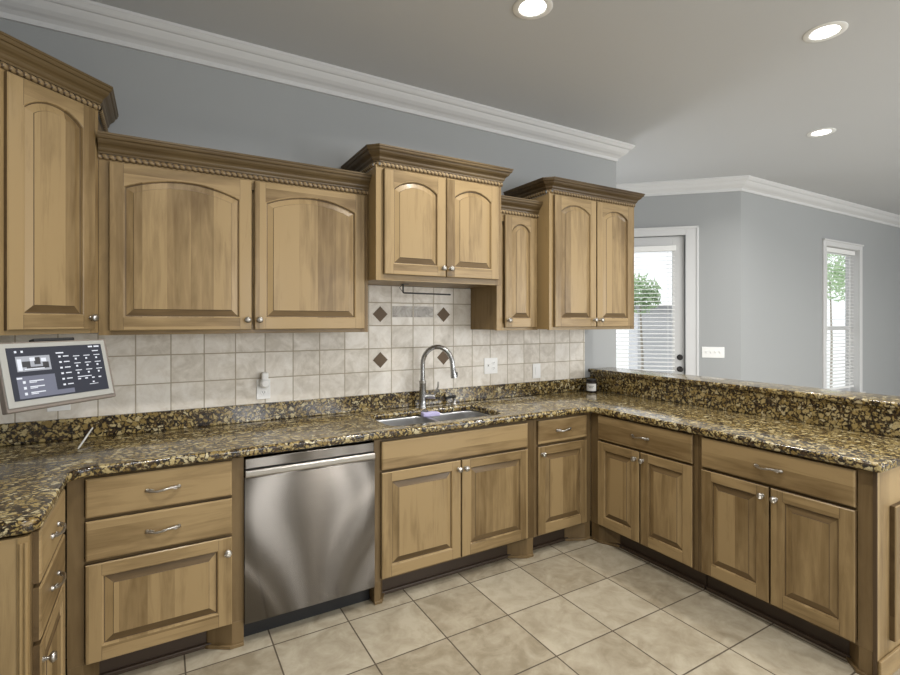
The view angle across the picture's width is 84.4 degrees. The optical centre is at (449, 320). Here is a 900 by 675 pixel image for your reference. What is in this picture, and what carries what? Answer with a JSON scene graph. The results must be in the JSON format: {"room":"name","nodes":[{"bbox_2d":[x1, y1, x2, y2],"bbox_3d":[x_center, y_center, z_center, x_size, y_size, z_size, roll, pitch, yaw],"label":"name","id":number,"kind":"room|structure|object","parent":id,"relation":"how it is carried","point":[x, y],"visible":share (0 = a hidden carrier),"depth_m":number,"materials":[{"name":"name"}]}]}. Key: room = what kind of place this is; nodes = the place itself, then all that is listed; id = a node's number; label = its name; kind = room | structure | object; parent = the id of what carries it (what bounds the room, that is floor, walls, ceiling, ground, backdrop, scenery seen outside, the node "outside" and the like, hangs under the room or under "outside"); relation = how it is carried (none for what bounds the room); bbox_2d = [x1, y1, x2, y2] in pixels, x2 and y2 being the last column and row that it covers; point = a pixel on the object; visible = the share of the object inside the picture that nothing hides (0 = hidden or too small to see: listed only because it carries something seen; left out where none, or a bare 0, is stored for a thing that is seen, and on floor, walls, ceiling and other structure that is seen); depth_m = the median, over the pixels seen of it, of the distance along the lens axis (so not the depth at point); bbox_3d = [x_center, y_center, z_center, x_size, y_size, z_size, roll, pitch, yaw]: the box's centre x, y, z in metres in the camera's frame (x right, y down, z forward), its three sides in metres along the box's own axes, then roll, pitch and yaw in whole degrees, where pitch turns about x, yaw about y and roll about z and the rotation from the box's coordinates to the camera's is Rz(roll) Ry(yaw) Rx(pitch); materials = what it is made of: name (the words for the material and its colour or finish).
{"room":"kitchen","nodes":[
{"label":"kitchen","id":0,"kind":"room"},
{"bbox_2d":[0,18,615,625],"bbox_3d":[-0.535,-0.026,3.304,4.570,3.040,0.140,0,0,-30],"label":"wall","id":1,"kind":"structure","parent":0,"point":[158,97],"depth_m":2.92,"materials":[{"name":"grey paint"}]},
{"bbox_2d":[47,404,69,411],"bbox_3d":[-1.900,0.378,2.409,0.090,0.118,0.009,0,0,-30],"label":"wall outlet","id":2,"kind":"object","parent":1,"relation":"attached to","point":[64,407],"visible":0.1,"depth_m":2.41,"materials":[{"name":"white plastic"}]},
{"bbox_2d":[0,31,118,334],"bbox_3d":[-1.846,-0.501,2.056,0.745,1.110,0.690,0,0,-30],"label":"upper cabinet","id":3,"kind":"object","parent":1,"relation":"attached to","point":[49,161],"visible":0.98,"depth_m":2.00,"materials":[{"name":"brown wood"}]},
{"bbox_2d":[0,337,115,414],"bbox_3d":[-1.479,0.191,1.875,0.092,0.254,0.405,0,0,15],"label":"screen","id":4,"kind":"object","parent":3,"relation":"hanging from","point":[38,373],"visible":1,"depth_m":1.83,"materials":[{"name":"grey"}]},
{"bbox_2d":[17,357,45,370],"bbox_3d":[-1.493,0.152,1.773,0.001,0.045,0.098,-14,-4,14],"label":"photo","id":5,"kind":"object","parent":4,"relation":"on","point":[23,363],"depth_m":1.77},
{"bbox_2d":[15,355,51,371],"bbox_3d":[-1.492,0.151,1.778,0.002,0.054,0.115,-15,-4,14],"label":"photo","id":6,"kind":"object","parent":4,"relation":"on","point":[24,358],"depth_m":1.78},
{"bbox_2d":[97,130,371,334],"bbox_3d":[-1.097,-0.387,2.670,1.279,0.902,0.386,0,0,-30],"label":"upper cabinet","id":7,"kind":"object","parent":1,"relation":"attached to","point":[198,248],"visible":1,"depth_m":2.48,"materials":[{"name":"brown wood"}]},
{"bbox_2d":[256,379,269,398],"bbox_3d":[-1.085,0.396,2.886,0.076,0.116,0.009,0,0,-30],"label":"wall outlet","id":8,"kind":"object","parent":1,"relation":"attached to","point":[261,393],"visible":0.62,"depth_m":2.88,"materials":[{"name":"white plastic"}]},
{"bbox_2d":[259,372,269,387],"bbox_3d":[-1.069,0.342,2.864,0.059,0.093,0.046,0,0,-30],"label":"air freshener","id":9,"kind":"object","parent":8,"relation":"attached to","point":[264,382],"visible":1,"depth_m":2.85,"materials":[{"name":"white plastic"}]},
{"bbox_2d":[261,372,267,379],"bbox_3d":[-1.070,0.320,2.866,0.036,0.048,0.039,0,0,-30],"label":"bottle","id":10,"kind":"object","parent":9,"relation":"on","point":[264,375],"depth_m":2.85,"materials":[{"name":"white plastic"}]},
{"bbox_2d":[0,285,584,423],"bbox_3d":[-0.602,0.123,3.178,4.026,0.710,0.009,0,0,-30],"label":"backsplash","id":11,"kind":"structure","parent":1,"relation":"attached to","point":[162,372],"depth_m":3.08,"materials":[{"name":"tile"}]},
{"bbox_2d":[0,377,590,445],"bbox_3d":[-0.569,0.529,3.190,4.094,0.102,0.020,0,0,-30],"label":"backsplash","id":12,"kind":"structure","parent":1,"relation":"attached to","point":[107,425],"depth_m":2.83,"materials":[{"name":"brown stone"}]},
{"bbox_2d":[373,306,386,321],"bbox_3d":[-0.458,-0.045,3.256,0.104,0.104,0.002,0,0,-30],"label":"tile","id":13,"kind":"object","parent":1,"relation":"attached to","point":[380,314],"depth_m":3.26,"materials":[{"name":"brown tile"}]},
{"bbox_2d":[373,352,387,367],"bbox_3d":[-0.457,0.256,3.256,0.104,0.104,0.002,0,0,-30],"label":"tile","id":14,"kind":"object","parent":1,"relation":"attached to","point":[380,359],"depth_m":3.26,"materials":[{"name":"brown tile"}]},
{"bbox_2d":[392,306,449,321],"bbox_3d":[-0.192,-0.046,3.412,0.442,0.107,0.002,0,0,-30],"label":"tiles","id":15,"kind":"object","parent":1,"relation":"attached to","point":[397,311],"depth_m":3.39,"materials":[{"name":"beige tile"}]},
{"bbox_2d":[341,143,513,288],"bbox_3d":[-0.141,-0.603,3.159,0.976,0.746,0.506,0,0,-30],"label":"upper cabinet","id":16,"kind":"object","parent":1,"relation":"attached to","point":[439,227],"visible":0.9,"depth_m":2.94,"materials":[{"name":"brown wood"}]},
{"bbox_2d":[399,284,450,294],"bbox_3d":[-0.161,-0.202,3.231,0.353,0.063,0.082,0,0,-30],"label":"towel holder","id":17,"kind":"object","parent":16,"relation":"attached to","point":[402,285],"visible":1,"depth_m":3.18,"materials":[{"name":"black metal"}]},
{"bbox_2d":[437,351,448,364],"bbox_3d":[-0.046,0.256,3.497,0.104,0.104,0.002,0,0,-30],"label":"tile","id":18,"kind":"object","parent":1,"relation":"attached to","point":[442,357],"depth_m":3.50,"materials":[{"name":"brown tile"}]},
{"bbox_2d":[0,0,899,227],"bbox_3d":[3.682,-1.478,2.885,11.130,0.135,7.667,0,0,-30],"label":"trim","id":19,"kind":"structure","parent":1,"relation":"attached to","point":[88,19],"depth_m":3.08,"materials":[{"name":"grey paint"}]},
{"bbox_2d":[484,358,496,373],"bbox_3d":[0.307,0.334,3.694,0.120,0.118,0.018,0,0,-30],"label":"wall outlet","id":20,"kind":"object","parent":1,"relation":"attached to","point":[490,364],"visible":1,"depth_m":3.69,"materials":[{"name":"white plastic"}]},
{"bbox_2d":[470,195,542,330],"bbox_3d":[0.374,-0.386,3.530,0.412,0.900,0.386,0,0,-30],"label":"upper cabinet","id":21,"kind":"object","parent":1,"relation":"attached to","point":[513,304],"visible":0.59,"depth_m":3.41,"materials":[{"name":"brown wood"}]},
{"bbox_2d":[533,363,539,378],"bbox_3d":[0.685,0.394,3.920,0.078,0.118,0.008,0,0,-30],"label":"wall switch","id":22,"kind":"object","parent":1,"relation":"attached to","point":[536,366],"visible":1,"depth_m":3.91,"materials":[{"name":"white plastic"}]},
{"bbox_2d":[503,176,644,329],"bbox_3d":[0.956,-0.460,3.800,0.977,1.043,0.506,0,0,-30],"label":"upper cabinet","id":23,"kind":"object","parent":1,"relation":"attached to","point":[586,230],"visible":0.91,"depth_m":3.56,"materials":[{"name":"brown wood"}]},
{"bbox_2d":[65,521,899,674],"bbox_3d":[3.649,1.554,2.943,11.430,0.120,8.100,0,0,-30],"label":"floor","id":24,"kind":"structure","parent":0,"point":[587,607],"depth_m":2.37,"materials":[{"name":"beige tile"}]},
{"bbox_2d":[0,534,29,674],"bbox_3d":[-1.482,1.061,1.303,0.585,0.866,0.022,0,0,-30],"label":"end panel","id":25,"kind":"object","parent":24,"relation":"on","point":[14,551],"visible":1,"depth_m":1.43,"materials":[{"name":"brown wood"}]},
{"bbox_2d":[0,489,66,674],"bbox_3d":[-1.607,1.061,1.573,0.642,0.866,0.567,0,0,-30],"label":"base cabinet","id":26,"kind":"object","parent":24,"relation":"on","point":[48,576],"visible":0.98,"depth_m":1.59,"materials":[{"name":"brown wood"}]},
{"bbox_2d":[67,457,243,674],"bbox_3d":[-1.367,1.061,2.354,0.651,0.866,0.647,0,0,-30],"label":"base cabinet","id":27,"kind":"object","parent":24,"relation":"on","point":[155,556],"visible":1,"depth_m":2.10,"materials":[{"name":"brown wood"}]},
{"bbox_2d":[244,441,374,636],"bbox_3d":[-0.812,1.064,2.681,0.636,0.860,0.602,0,0,-30],"label":"dishwasher","id":28,"kind":"object","parent":24,"relation":"on","point":[309,514],"visible":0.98,"depth_m":2.42,"materials":[{"name":"silver metal"}]},
{"bbox_2d":[369,412,533,604],"bbox_3d":[-0.069,1.061,3.112,1.078,0.866,0.647,0,0,-30],"label":"base cabinet","id":29,"kind":"object","parent":24,"relation":"on","point":[450,502],"visible":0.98,"depth_m":2.83,"materials":[{"name":"brown wood"}]},
{"bbox_2d":[533,413,590,549],"bbox_3d":[0.615,1.061,3.512,0.502,0.866,0.647,0,0,-30],"label":"base cabinet","id":30,"kind":"object","parent":24,"relation":"on","point":[562,444],"visible":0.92,"depth_m":3.26,"materials":[{"name":"brown wood"}]},
{"bbox_2d":[591,413,706,588],"bbox_3d":[1.411,1.061,3.209,0.677,0.866,0.788,0,0,-30],"label":"base cabinet","id":31,"kind":"object","parent":24,"relation":"on","point":[645,477],"visible":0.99,"depth_m":3.00,"materials":[{"name":"brown wood"}]},
{"bbox_2d":[699,435,872,674],"bbox_3d":[1.806,1.061,2.535,0.677,0.866,0.771,0,0,-30],"label":"base cabinet","id":32,"kind":"object","parent":24,"relation":"on","point":[785,539],"visible":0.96,"depth_m":2.32,"materials":[{"name":"brown wood"}]},
{"bbox_2d":[0,390,899,537],"bbox_3d":[-0.009,0.600,2.254,4.118,0.040,2.202,0,0,-30],"label":"countertop","id":33,"kind":"structure","parent":32,"relation":"on","point":[33,476],"depth_m":2.45,"materials":[{"name":"brown stone"}]},
{"bbox_2d":[78,427,92,448],"bbox_3d":[-1.726,0.552,2.349,0.008,0.049,0.256,0,0,-24],"label":"stylus","id":34,"kind":"object","parent":33,"relation":"on","point":[86,436],"visible":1,"depth_m":2.33,"materials":[{"name":"white plastic"}]},
{"bbox_2d":[377,411,488,425],"bbox_3d":[-0.085,0.718,3.089,0.785,0.196,0.395,0,0,-30],"label":"sink","id":35,"kind":"object","parent":33,"relation":"in","point":[461,414],"visible":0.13,"depth_m":3.23,"materials":[{"name":"silver metal"}]},
{"bbox_2d":[421,411,439,416],"bbox_3d":[-0.127,0.605,3.230,0.116,0.028,0.054,0,0,-24],"label":"sponge","id":36,"kind":"object","parent":35,"relation":"on","point":[430,413],"visible":1,"depth_m":3.21,"materials":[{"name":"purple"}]},
{"bbox_2d":[418,345,457,408],"bbox_3d":[-0.079,0.368,3.287,0.274,0.424,0.070,0,0,18],"label":"kitchen faucet","id":37,"kind":"object","parent":33,"relation":"on","point":[423,396],"visible":1,"depth_m":3.29,"materials":[{"name":"silver metal"}]},
{"bbox_2d":[445,395,456,404],"bbox_3d":[0.008,0.546,3.417,0.043,0.068,0.120,0,0,35],"label":"soap dispenser","id":38,"kind":"object","parent":33,"relation":"on","point":[450,396],"visible":1,"depth_m":3.43,"materials":[{"name":"grey metal"}]},
{"bbox_2d":[586,378,596,392],"bbox_3d":[1.154,0.526,4.050,0.087,0.106,0.089,0,0,10],"label":"candle jar","id":39,"kind":"object","parent":33,"relation":"on","point":[591,384],"visible":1,"depth_m":4.01,"materials":[{"name":"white glass"}]},
{"bbox_2d":[873,466,899,674],"bbox_3d":[2.033,1.061,2.199,0.624,0.866,0.036,0,0,-30],"label":"end panel","id":40,"kind":"object","parent":24,"relation":"on","point":[886,485],"visible":1,"depth_m":2.09,"materials":[{"name":"brown wood"}]},
{"bbox_2d":[91,0,899,214],"bbox_3d":[3.649,-1.606,2.943,11.430,0.120,8.100,0,0,-30],"label":"ceiling","id":41,"kind":"structure","parent":0,"point":[699,88],"depth_m":3.00,"materials":[{"name":"grey paint"}]},
{"bbox_2d":[513,0,552,19],"bbox_3d":[0.407,-1.544,2.444,0.195,0.006,0.195,0,0,-30],"label":"recessed light","id":42,"kind":"object","parent":41,"relation":"in","point":[529,7],"visible":1,"depth_m":2.45,"materials":[{"name":"white plastic"}]},
{"bbox_2d":[807,128,835,136],"bbox_3d":[3.044,-1.544,4.066,0.195,0.006,0.195,0,0,-30],"label":"recessed light","id":43,"kind":"object","parent":41,"relation":"in","point":[825,131],"visible":1,"depth_m":4.06,"materials":[{"name":"white plastic"}]},
{"bbox_2d":[803,21,847,42],"bbox_3d":[2.006,-1.544,2.654,0.195,0.006,0.195,0,0,-30],"label":"recessed light","id":44,"kind":"object","parent":41,"relation":"in","point":[826,31],"visible":1,"depth_m":2.65,"materials":[{"name":"white plastic"}]},
{"bbox_2d":[634,191,740,379],"bbox_3d":[2.204,-0.026,5.704,2.000,3.040,0.150,0,0,15],"label":"wall","id":45,"kind":"structure","parent":0,"point":[717,215],"depth_m":5.44,"materials":[{"name":"grey paint"}]},
{"bbox_2d":[634,226,698,375],"bbox_3d":[2.180,0.222,5.652,1.178,2.545,0.113,0,0,15],"label":"door","id":46,"kind":"structure","parent":45,"relation":"attached to","point":[691,233],"depth_m":5.51,"materials":[{"name":"grey paint"}]},
{"bbox_2d":[616,245,675,372],"bbox_3d":[2.171,0.089,5.616,0.710,1.860,0.073,0,0,15],"label":"window blind","id":47,"kind":"object","parent":46,"relation":"hanging from","point":[660,249],"visible":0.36,"depth_m":5.58,"materials":[{"name":"white plastic"}]},
{"bbox_2d":[702,347,723,357],"bbox_3d":[2.882,0.345,5.440,0.209,0.113,0.018,0,0,15],"label":"wall switch","id":48,"kind":"object","parent":45,"relation":"attached to","point":[707,352],"visible":1,"depth_m":5.43,"materials":[{"name":"white plastic"}]},
{"bbox_2d":[741,191,899,395],"bbox_3d":[5.236,-0.026,6.682,4.915,3.040,0.150,0,0,-30],"label":"wall","id":49,"kind":"structure","parent":0,"point":[781,241],"depth_m":6.00,"materials":[{"name":"grey paint"}]},
{"bbox_2d":[827,247,854,389],"bbox_3d":[5.160,-0.026,6.601,0.880,1.860,0.073,0,0,-30],"label":"window blind","id":50,"kind":"object","parent":49,"relation":"attached to","point":[834,251],"visible":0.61,"depth_m":6.62,"materials":[{"name":"white plastic"}]},
{"bbox_2d":[822,238,865,392],"bbox_3d":[5.179,0.004,6.608,1.150,2.100,0.180,0,0,-30],"label":"window","id":51,"kind":"structure","parent":49,"relation":"attached to","point":[856,291],"depth_m":6.82,"materials":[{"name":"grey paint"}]},
{"bbox_3d":[1.841,0.964,3.341,0.170,1.060,2.192,0,0,-30],"label":"wall","id":52,"kind":"structure","parent":0,"visible":0},
{"bbox_2d":[588,367,899,408],"bbox_3d":[1.867,0.419,3.321,0.285,0.031,2.252,0,0,-30],"label":"bar","id":53,"kind":"object","parent":52,"relation":"on","point":[880,400],"visible":1,"depth_m":3.06,"materials":[{"name":"brown stone"}]},
{"bbox_2d":[590,372,899,437],"bbox_3d":[1.759,0.507,3.288,0.023,0.144,2.200,0,0,-30],"label":"backsplash","id":54,"kind":"structure","parent":52,"relation":"attached to","point":[885,421],"depth_m":3.00,"materials":[{"name":"brown stone"}]},
{"label":"outside","id":55,"kind":"structure","parent":0,"visible":0},
{"bbox_2d":[616,347,844,387],"bbox_3d":[7.460,1.744,19.937,27.000,0.100,17.100,0,0,-30],"label":"ground","id":56,"kind":"structure","parent":55,"point":[617,351],"depth_m":19.77,"materials":[{"name":"white"}]},
{"bbox_2d":[634,272,661,368],"bbox_3d":[3.410,0.401,8.893,0.764,2.587,0.733,0,0,25],"label":"tree","id":57,"kind":"object","parent":56,"relation":"on","point":[635,279],"visible":0.56,"depth_m":8.81,"materials":[{"name":"green plant"}]},
{"bbox_2d":[629,306,671,372],"bbox_3d":[4.412,0.684,10.685,1.100,2.020,1.200,0,0,10],"label":"garden shed","id":58,"kind":"object","parent":56,"relation":"on","point":[636,307],"visible":0.18,"depth_m":10.22,"materials":[{"name":"grey"}]},
{"bbox_2d":[827,253,844,387],"bbox_3d":[8.870,-0.083,11.561,1.442,3.555,1.455,0,0,-30],"label":"tree","id":59,"kind":"object","parent":56,"relation":"on","point":[838,271],"visible":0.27,"depth_m":11.50,"materials":[{"name":"green plant"}]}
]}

